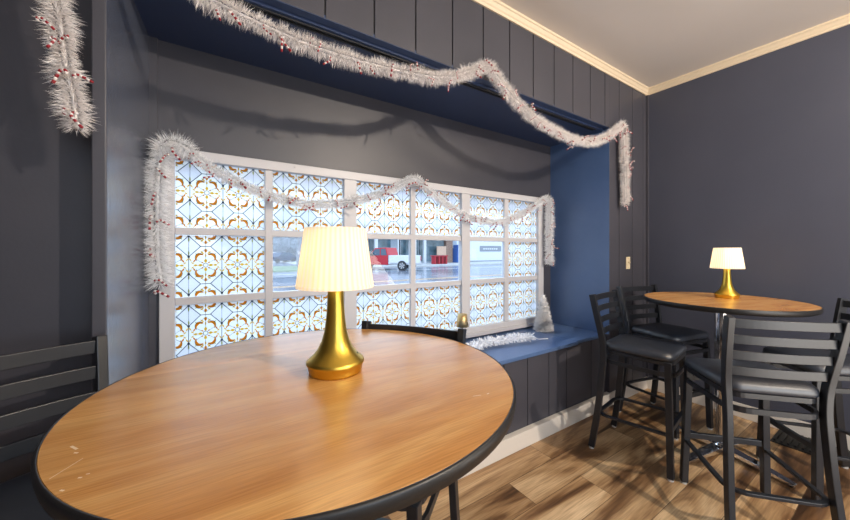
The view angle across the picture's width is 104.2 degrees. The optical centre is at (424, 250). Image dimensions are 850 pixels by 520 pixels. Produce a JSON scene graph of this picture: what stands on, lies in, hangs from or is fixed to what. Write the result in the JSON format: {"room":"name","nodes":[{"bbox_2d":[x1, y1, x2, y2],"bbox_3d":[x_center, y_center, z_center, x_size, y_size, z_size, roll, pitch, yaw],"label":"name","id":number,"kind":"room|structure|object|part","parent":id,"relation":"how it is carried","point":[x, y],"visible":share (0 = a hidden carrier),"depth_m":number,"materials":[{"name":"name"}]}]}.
{"room":"cafe","nodes":[
{"label":"cafe","id":0,"kind":"room"},
{"bbox_2d":[107,0,148,384],"bbox_3d":[-1.298,0.140,1.449,0.075,2.540,0.634,0,0,-33],"label":"wall","id":1,"kind":"structure","parent":0,"point":[127,35],"depth_m":1.39,"materials":[{"name":"grey paint"}]},
{"bbox_2d":[92,0,106,391],"bbox_3d":[-1.212,-0.125,1.235,0.038,3.070,0.209,0,0,-42],"label":"trim","id":2,"kind":"structure","parent":1,"relation":"attached to","point":[99,7],"depth_m":1.16,"materials":[{"name":"grey paint"}]},
{"bbox_2d":[0,0,645,482],"bbox_3d":[-0.124,-0.125,1.998,5.780,3.070,0.280,0,0,-33],"label":"wall","id":3,"kind":"structure","parent":0,"point":[46,170],"depth_m":1.27,"materials":[{"name":"grey paint"}]},
{"bbox_2d":[30,0,634,210],"bbox_3d":[0.320,-0.796,2.022,3.761,0.855,0.166,0,0,-33],"label":"tinsel garland","id":4,"kind":"object","parent":3,"relation":"hanging from","point":[53,19],"visible":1,"depth_m":1.44,"materials":[{"name":"white"}]},
{"bbox_2d":[466,323,597,364],"bbox_3d":[0.104,0.774,2.370,3.340,0.028,0.617,0,0,-33],"label":"window sill","id":5,"kind":"structure","parent":3,"relation":"on","point":[563,336],"depth_m":2.75,"materials":[{"name":"blue paint"}]},
{"bbox_2d":[456,313,468,343],"bbox_3d":[0.302,0.633,2.671,0.100,0.253,0.100,0,0,-33],"label":"lamp","id":6,"kind":"object","parent":5,"relation":"on","point":[462,320],"visible":0.68,"depth_m":2.63,"materials":[{"name":"gold metal"}]},
{"bbox_3d":[0.302,0.558,2.671,0.100,0.103,0.100,0,0,-33],"label":"lamp shade","id":7,"kind":"part","parent":6,"relation":"part of","materials":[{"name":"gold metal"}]},
{"bbox_2d":[467,332,547,349],"bbox_3d":[0.601,0.712,2.634,0.991,0.092,0.210,0,0,-33],"label":"tinsel garland","id":8,"kind":"object","parent":5,"relation":"on","point":[489,341],"visible":0.78,"depth_m":2.65,"materials":[{"name":"white plastic"}]},
{"bbox_2d":[533,295,553,332],"bbox_3d":[1.127,0.587,3.146,0.218,0.347,0.216,0,0,-33],"label":"tree","id":9,"kind":"object","parent":5,"relation":"on","point":[543,322],"visible":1,"depth_m":3.11,"materials":[{"name":"white plastic"}]},
{"bbox_2d":[458,377,647,479],"bbox_3d":[0.580,1.351,2.305,4.065,0.118,0.046,0,0,-33],"label":"baseboard","id":10,"kind":"structure","parent":3,"relation":"attached to","point":[517,440],"depth_m":2.50,"materials":[{"name":"grey paint"}]},
{"bbox_2d":[472,0,648,95],"bbox_3d":[-0.080,-1.629,1.839,5.680,0.063,0.036,0,0,-33],"label":"trim","id":11,"kind":"structure","parent":3,"relation":"attached to","point":[498,7],"depth_m":2.56,"materials":[{"name":"beige paint"}]},
{"bbox_2d":[626,257,629,268],"bbox_3d":[1.963,0.115,3.182,0.072,0.116,0.022,0,0,-33],"label":"light switch","id":12,"kind":"object","parent":3,"relation":"attached to","point":[627,258],"visible":1,"depth_m":3.18,"materials":[{"name":"beige plastic"}]},
{"bbox_2d":[149,36,549,366],"bbox_3d":[-0.092,0.100,2.670,3.540,2.620,0.152,0,0,-33],"label":"wall","id":13,"kind":"structure","parent":0,"point":[229,107],"depth_m":2.17,"materials":[{"name":"grey paint"}]},
{"bbox_2d":[159,146,543,362],"bbox_3d":[-0.087,0.100,2.570,3.100,1.290,0.084,0,0,-33],"label":"window","id":14,"kind":"structure","parent":13,"relation":"in","point":[225,262],"depth_m":2.14,"materials":[{"name":"white glass"}]},
{"bbox_3d":[-1.156,0.478,1.889,0.434,0.373,0.004,0,0,-33],"label":"pane","id":15,"kind":"part","parent":14,"relation":"part of","materials":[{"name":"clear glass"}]},
{"bbox_2d":[142,131,558,297],"bbox_3d":[-0.039,-0.196,2.496,3.278,0.859,0.200,0,0,-33],"label":"tinsel garland","id":16,"kind":"object","parent":14,"relation":"hanging from","point":[161,161],"visible":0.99,"depth_m":1.75,"materials":[{"name":"white"}]},
{"bbox_2d":[134,0,608,146],"bbox_3d":[0.107,-1.150,2.366,3.540,0.080,0.638,0,0,-33],"label":"ceiling","id":17,"kind":"structure","parent":0,"point":[178,22],"depth_m":1.96,"materials":[{"name":"blue paint"}]},
{"bbox_2d":[228,0,595,130],"bbox_3d":[0.327,-1.106,2.213,2.930,0.008,0.010,0,0,-33],"label":"track","id":18,"kind":"object","parent":17,"relation":"attached to","point":[243,2],"visible":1,"depth_m":1.77,"materials":[{"name":"black metal"}]},
{"bbox_2d":[550,128,608,333],"bbox_3d":[1.546,0.145,3.307,0.102,2.530,0.639,0,0,-33],"label":"wall","id":19,"kind":"structure","parent":0,"point":[579,176],"depth_m":3.24,"materials":[{"name":"blue paint"}]},
{"bbox_2d":[383,388,849,519],"bbox_3d":[1.471,1.450,-0.531,5.880,0.080,6.100,0,0,-33],"label":"floor","id":20,"kind":"structure","parent":0,"point":[558,476],"depth_m":2.02,"materials":[{"name":"brown wood"}]},
{"bbox_2d":[0,335,108,519],"bbox_3d":[-0.997,0.847,0.820,0.519,1.126,0.471,0,0,27],"label":"bar stool","id":21,"kind":"object","parent":20,"relation":"on","point":[18,499],"visible":0.44,"depth_m":0.97,"materials":[{"name":"black metal"}]},
{"bbox_3d":[-0.967,0.643,0.805,0.424,0.061,0.432,0,0,27],"label":"seat","id":22,"kind":"part","parent":21,"relation":"part of","materials":[{"name":"black leather"}]},
{"bbox_3d":[-1.083,0.843,1.098,0.121,1.117,0.046,0,0,45],"label":"leg","id":23,"kind":"part","parent":21,"relation":"part of","materials":[{"name":"black metal"}]},
{"bbox_2d":[31,329,515,519],"bbox_3d":[-0.288,0.875,0.925,1.048,1.070,1.048,0,0,-33],"label":"bar table","id":24,"kind":"object","parent":20,"relation":"on","point":[240,430],"visible":0.94,"depth_m":0.61,"materials":[{"name":"brown wood"}]},
{"bbox_2d":[295,226,373,380],"bbox_3d":[-0.254,0.138,0.939,0.213,0.404,0.213,0,0,-33],"label":"table lamp","id":25,"kind":"object","parent":24,"relation":"on","point":[334,260],"visible":1,"depth_m":0.87,"materials":[{"name":"gold metal"}]},
{"bbox_3d":[-0.254,0.018,0.939,0.212,0.159,0.212,0,0,-33],"label":"lamp shade","id":26,"kind":"part","parent":25,"relation":"part of","materials":[{"name":"beige fabric"}]},
{"bbox_2d":[361,321,466,519],"bbox_3d":[-0.133,0.858,1.179,0.462,1.104,0.508,0,0,20],"label":"bar stool","id":27,"kind":"object","parent":20,"relation":"on","point":[413,512],"visible":0.12,"depth_m":1.28,"materials":[{"name":"black metal"}]},
{"bbox_3d":[-0.257,0.854,1.435,0.053,1.095,0.110,0,0,20],"label":"leg","id":28,"kind":"part","parent":27,"relation":"part of","materials":[{"name":"black metal"}]},
{"bbox_3d":[-0.144,0.702,1.147,0.416,0.024,0.406,0,0,20],"label":"seat frame","id":29,"kind":"part","parent":27,"relation":"part of","materials":[{"name":"black metal"}]},
{"bbox_3d":[-0.025,1.046,0.905,0.051,0.704,0.054,0,0,20],"label":"leg","id":30,"kind":"part","parent":27,"relation":"part of","materials":[{"name":"black metal"}]},
{"bbox_3d":[0.127,0.854,1.296,0.053,1.095,0.110,0,0,20],"label":"leg","id":31,"kind":"part","parent":27,"relation":"part of","materials":[{"name":"black metal"}]},
{"bbox_2d":[588,289,686,481],"bbox_3d":[1.510,0.858,2.336,0.462,1.104,0.508,0,0,-41],"label":"bar stool","id":32,"kind":"object","parent":20,"relation":"on","point":[666,353],"visible":0.96,"depth_m":2.29,"materials":[{"name":"black metal"}]},
{"bbox_3d":[1.226,0.854,2.351,0.053,1.095,0.110,0,0,-41],"label":"leg","id":33,"kind":"part","parent":32,"relation":"part of","materials":[{"name":"black metal"}]},
{"bbox_3d":[1.533,0.854,2.620,0.053,1.095,0.110,0,0,-41],"label":"leg","id":34,"kind":"part","parent":32,"relation":"part of","materials":[{"name":"black metal"}]},
{"bbox_3d":[1.532,0.702,2.311,0.416,0.024,0.406,0,0,-41],"label":"seat frame","id":35,"kind":"part","parent":32,"relation":"part of","materials":[{"name":"black metal"}]},
{"bbox_3d":[1.532,0.658,2.311,0.424,0.060,0.416,0,0,-41],"label":"seat","id":36,"kind":"part","parent":32,"relation":"part of","materials":[{"name":"black leather"}]},
{"bbox_3d":[1.509,1.046,2.042,0.051,0.704,0.054,0,0,-41],"label":"leg","id":37,"kind":"part","parent":32,"relation":"part of","materials":[{"name":"black metal"}]},
{"bbox_3d":[1.657,1.110,2.168,0.384,0.032,0.022,0,0,-41],"label":"foot rail","id":38,"kind":"part","parent":32,"relation":"part of","materials":[{"name":"black metal"}]},
{"bbox_3d":[1.802,1.046,2.299,0.051,0.704,0.054,0,0,-41],"label":"leg","id":39,"kind":"part","parent":32,"relation":"part of","materials":[{"name":"black metal"}]},
{"bbox_2d":[616,284,713,439],"bbox_3d":[1.988,0.858,2.763,0.462,1.104,0.508,0,0,-20],"label":"bar stool","id":40,"kind":"object","parent":20,"relation":"on","point":[658,330],"visible":0.77,"depth_m":2.70,"materials":[{"name":"black metal"}]},
{"bbox_3d":[1.727,0.854,2.878,0.053,1.095,0.110,0,0,-20],"label":"leg","id":41,"kind":"part","parent":40,"relation":"part of","materials":[{"name":"black metal"}]},
{"bbox_3d":[2.110,0.854,3.020,0.053,1.095,0.110,0,0,-20],"label":"leg","id":42,"kind":"part","parent":40,"relation":"part of","materials":[{"name":"black metal"}]},
{"bbox_3d":[2.000,0.702,2.731,0.416,0.024,0.406,0,0,-20],"label":"seat frame","id":43,"kind":"part","parent":40,"relation":"part of","materials":[{"name":"black metal"}]},
{"bbox_3d":[2.000,0.658,2.731,0.424,0.060,0.416,0,0,-20],"label":"seat","id":44,"kind":"part","parent":40,"relation":"part of","materials":[{"name":"black leather"}]},
{"bbox_3d":[1.883,1.046,2.488,0.051,0.704,0.054,0,0,-20],"label":"leg","id":45,"kind":"part","parent":40,"relation":"part of","materials":[{"name":"black metal"}]},
{"bbox_3d":[2.066,1.110,2.553,0.384,0.032,0.022,0,0,-20],"label":"foot rail","id":46,"kind":"part","parent":40,"relation":"part of","materials":[{"name":"black metal"}]},
{"bbox_3d":[2.247,1.046,2.624,0.051,0.704,0.054,0,0,-20],"label":"leg","id":47,"kind":"part","parent":40,"relation":"part of","materials":[{"name":"black metal"}]},
{"bbox_2d":[643,292,823,487],"bbox_3d":[2.076,0.875,2.315,0.912,1.070,0.912,0,0,-19],"label":"bar table","id":48,"kind":"object","parent":20,"relation":"on","point":[746,305],"visible":0.79,"depth_m":2.19,"materials":[{"name":"brown wood"}]},
{"bbox_2d":[710,248,744,298],"bbox_3d":[2.193,0.158,2.401,0.192,0.364,0.192,0,0,-33],"label":"table lamp","id":49,"kind":"object","parent":48,"relation":"on","point":[726,259],"visible":1,"depth_m":2.36,"materials":[{"name":"gold metal"}]},
{"bbox_3d":[2.193,0.050,2.401,0.191,0.143,0.191,0,0,-33],"label":"lamp shade","id":50,"kind":"part","parent":49,"relation":"part of","materials":[{"name":"beige fabric"}]},
{"bbox_2d":[679,315,849,519],"bbox_3d":[1.714,0.858,1.739,0.462,1.104,0.508,0,0,14],"label":"bar stool","id":51,"kind":"object","parent":20,"relation":"on","point":[750,379],"visible":1,"depth_m":1.57,"materials":[{"name":"black metal"}]},
{"bbox_3d":[1.580,1.046,2.000,0.051,0.704,0.054,0,0,14],"label":"leg","id":52,"kind":"part","parent":51,"relation":"part of","materials":[{"name":"black metal"}]},
{"bbox_3d":[1.769,1.110,1.955,0.384,0.032,0.022,0,0,14],"label":"foot rail","id":53,"kind":"part","parent":51,"relation":"part of","materials":[{"name":"black metal"}]},
{"bbox_3d":[1.467,0.854,1.597,0.053,1.095,0.110,0,0,14],"label":"leg","id":54,"kind":"part","parent":51,"relation":"part of","materials":[{"name":"black metal"}]},
{"bbox_3d":[1.722,0.702,1.771,0.416,0.024,0.406,0,0,14],"label":"seat frame","id":55,"kind":"part","parent":51,"relation":"part of","materials":[{"name":"black metal"}]},
{"bbox_3d":[1.722,0.658,1.771,0.424,0.060,0.416,0,0,14],"label":"seat","id":56,"kind":"part","parent":51,"relation":"part of","materials":[{"name":"black leather"}]},
{"bbox_3d":[1.957,1.046,1.904,0.051,0.704,0.054,0,0,14],"label":"leg","id":57,"kind":"part","parent":51,"relation":"part of","materials":[{"name":"black metal"}]},
{"bbox_3d":[1.862,0.854,1.495,0.053,1.095,0.110,0,0,14],"label":"leg","id":58,"kind":"part","parent":51,"relation":"part of","materials":[{"name":"black metal"}]},
{"bbox_2d":[756,298,849,500],"bbox_3d":[2.456,0.858,1.993,0.508,1.104,0.462,0,0,12],"label":"bar stool","id":59,"kind":"object","parent":20,"relation":"on","point":[817,464],"visible":0.46,"depth_m":2.05,"materials":[{"name":"black metal"}]},
{"bbox_3d":[2.283,1.046,2.230,0.054,0.704,0.051,0,0,12],"label":"leg","id":60,"kind":"part","parent":59,"relation":"part of","materials":[{"name":"black metal"}]},
{"bbox_3d":[2.238,1.110,2.041,0.022,0.032,0.384,0,0,12],"label":"foot rail","id":61,"kind":"part","parent":59,"relation":"part of","materials":[{"name":"black metal"}]},
{"bbox_3d":[2.423,0.658,2.000,0.416,0.060,0.424,0,0,12],"label":"seat","id":62,"kind":"part","parent":59,"relation":"part of","materials":[{"name":"black leather"}]},
{"bbox_3d":[2.423,0.702,2.000,0.406,0.024,0.416,0,0,12],"label":"seat frame","id":63,"kind":"part","parent":59,"relation":"part of","materials":[{"name":"black metal"}]},
{"bbox_3d":[2.199,1.046,1.851,0.054,0.704,0.051,0,0,12],"label":"leg","id":64,"kind":"part","parent":59,"relation":"part of","materials":[{"name":"black metal"}]},
{"bbox_3d":[2.694,0.854,2.149,0.110,1.095,0.053,0,0,12],"label":"leg","id":65,"kind":"part","parent":59,"relation":"part of","materials":[{"name":"black metal"}]},
{"bbox_2d":[770,429,849,467],"bbox_3d":[2.848,1.399,2.258,0.280,0.022,0.640,0,0,-33],"label":"floor vent","id":66,"kind":"object","parent":20,"relation":"in","point":[781,438],"visible":0.32,"depth_m":2.42,"materials":[{"name":"black metal"}]},
{"bbox_2d":[499,0,849,86],"bbox_3d":[1.471,-1.710,-0.531,5.880,0.100,6.100,0,0,-33],"label":"ceiling","id":67,"kind":"structure","parent":0,"point":[652,42],"depth_m":2.42,"materials":[{"name":"paint"}]},
{"bbox_2d":[649,24,849,431],"bbox_3d":[3.952,-0.125,0.973,0.120,3.070,5.900,0,0,-33],"label":"wall","id":68,"kind":"structure","parent":0,"point":[752,155],"depth_m":2.70,"materials":[{"name":"paint"}]},
{"bbox_2d":[646,95,648,376],"bbox_3d":[2.285,-0.153,3.394,0.018,2.887,0.022,0,0,-33],"label":"trim","id":69,"kind":"structure","parent":68,"relation":"attached to","point":[647,96],"depth_m":3.39,"materials":[{"name":"grey paint"}]},
{"bbox_2d":[647,13,849,94],"bbox_3d":[3.860,-1.629,0.972,0.036,0.063,5.800,0,0,-33],"label":"trim","id":70,"kind":"structure","parent":68,"relation":"attached to","point":[844,20],"depth_m":2.70,"materials":[{"name":"beige paint"}]},
{"bbox_2d":[648,380,849,450],"bbox_3d":[3.872,1.351,0.973,0.014,0.118,5.788,0,0,-33],"label":"baseboard","id":71,"kind":"structure","parent":68,"relation":"attached to","point":[805,431],"depth_m":2.74,"materials":[{"name":"grey paint"}]},
{"label":"outside","id":72,"kind":"structure","parent":0,"visible":0},
{"bbox_2d":[180,261,524,305],"bbox_3d":[-8.436,1.760,67.679,180.000,0.300,117.500,0,0,-33],"label":"ground","id":73,"kind":"structure","parent":72,"point":[380,275],"depth_m":22.65,"materials":[{"name":"grey asphalt"}]},
{"bbox_2d":[273,252,295,262],"bbox_3d":[-19.968,0.900,46.002,1.760,1.420,4.200,0,0,25],"label":"parked car","id":74,"kind":"object","parent":73,"relation":"on","point":[277,256],"visible":0.7,"depth_m":45.42,"materials":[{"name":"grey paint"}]},
{"bbox_2d":[273,266,297,271],"bbox_3d":[-20.105,1.570,24.788,21.500,0.080,8.500,0,0,-33],"label":"grass verge","id":75,"kind":"structure","parent":73,"relation":"on","point":[275,268],"depth_m":28.90,"materials":[{"name":"green"}]},
{"bbox_2d":[296,237,301,266],"bbox_3d":[-11.821,-1.667,31.860,4.264,6.591,7.256,0,0,-7],"label":"bare tree","id":76,"kind":"object","parent":75,"relation":"on","point":[299,245],"visible":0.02,"depth_m":31.86,"materials":[{"name":"grey plant"}]},
{"bbox_2d":[273,230,301,260],"bbox_3d":[-19.663,-2.324,52.047,10.573,8.151,10.614,0,0,-33],"label":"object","id":77,"kind":"structure","parent":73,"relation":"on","point":[280,244],"depth_m":48.03,"materials":[{"name":"white"}]},
{"bbox_2d":[276,274,501,287],"bbox_3d":[3.859,1.608,21.497,90.000,0.004,0.550,0,0,-33],"label":"road marking","id":78,"kind":"object","parent":73,"relation":"on","point":[499,274],"visible":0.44,"depth_m":18.63,"materials":[{"name":"white paint"}]},
{"bbox_2d":[370,248,421,270],"bbox_3d":[-3.442,0.661,28.594,6.200,1.898,2.340,0,0,23],"label":"pickup truck","id":79,"kind":"object","parent":73,"relation":"on","point":[379,256],"visible":0.55,"depth_m":27.56,"materials":[{"name":"red paint"}]},
{"bbox_2d":[367,233,452,263],"bbox_3d":[-4.819,-0.890,41.423,15.700,5.000,9.400,0,0,-33],"label":"building","id":80,"kind":"structure","parent":73,"relation":"on","point":[425,248],"depth_m":40.14,"materials":[{"name":"grey"}]},
{"bbox_3d":[-5.324,-0.090,35.894,0.320,3.400,0.300,0,0,-33],"label":"post","id":81,"kind":"part","parent":80,"relation":"part of","materials":[{"name":"white paint"}]},
{"bbox_3d":[-2.981,-0.090,37.428,0.320,3.400,0.300,0,0,-33],"label":"post","id":82,"kind":"part","parent":80,"relation":"part of","materials":[{"name":"white paint"}]},
{"bbox_3d":[-0.052,-0.090,39.344,0.320,3.400,0.300,0,0,-33],"label":"post","id":83,"kind":"part","parent":80,"relation":"part of","materials":[{"name":"white paint"}]},
{"bbox_2d":[453,236,528,261],"bbox_3d":[12.486,-1.390,55.795,26.000,6.000,10.300,0,0,-33],"label":"building","id":84,"kind":"structure","parent":73,"relation":"on","point":[480,251],"depth_m":47.41,"materials":[{"name":"white paint"}]},
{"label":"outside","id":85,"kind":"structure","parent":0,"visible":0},
{"bbox_2d":[280,260,501,267],"bbox_3d":[8.005,1.550,42.555,180.000,0.120,57.550,0,0,-33],"label":"sidewalk","id":86,"kind":"structure","parent":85,"point":[287,261],"depth_m":36.49,"materials":[{"name":"concrete"}]},
{"bbox_2d":[430,255,447,263],"bbox_3d":[1.656,1.000,38.012,2.000,0.980,0.800,0,0,-33],"label":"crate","id":87,"kind":"object","parent":86,"relation":"on","point":[435,259],"visible":0.89,"depth_m":37.82,"materials":[{"name":"red paint"}]},
{"bbox_3d":[0.987,1.040,37.574,0.140,0.900,0.700,0,0,-33],"label":"leg","id":88,"kind":"part","parent":87,"relation":"part of","materials":[{"name":"red paint"}]},
{"bbox_3d":[1.447,1.040,37.875,0.140,0.900,0.700,0,0,-33],"label":"leg","id":89,"kind":"part","parent":87,"relation":"part of","materials":[{"name":"red paint"}]},
{"bbox_3d":[2.325,1.040,38.450,0.140,0.900,0.700,0,0,-33],"label":"leg","id":90,"kind":"part","parent":87,"relation":"part of","materials":[{"name":"red paint"}]},
{"bbox_2d":[437,246,445,254],"bbox_3d":[2.043,0.450,41.074,1.400,2.080,0.100,0,0,-33],"label":"notice board","id":91,"kind":"object","parent":86,"relation":"on","point":[441,250],"visible":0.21,"depth_m":41.02,"materials":[{"name":"beige"}]},
{"bbox_2d":[453,245,457,262],"bbox_3d":[4.361,0.350,43.009,1.200,2.280,1.200,0,0,-33],"label":"bin","id":92,"kind":"object","parent":86,"relation":"on","point":[455,247],"visible":0.36,"depth_m":42.57,"materials":[{"name":"blue paint"}]}
]}

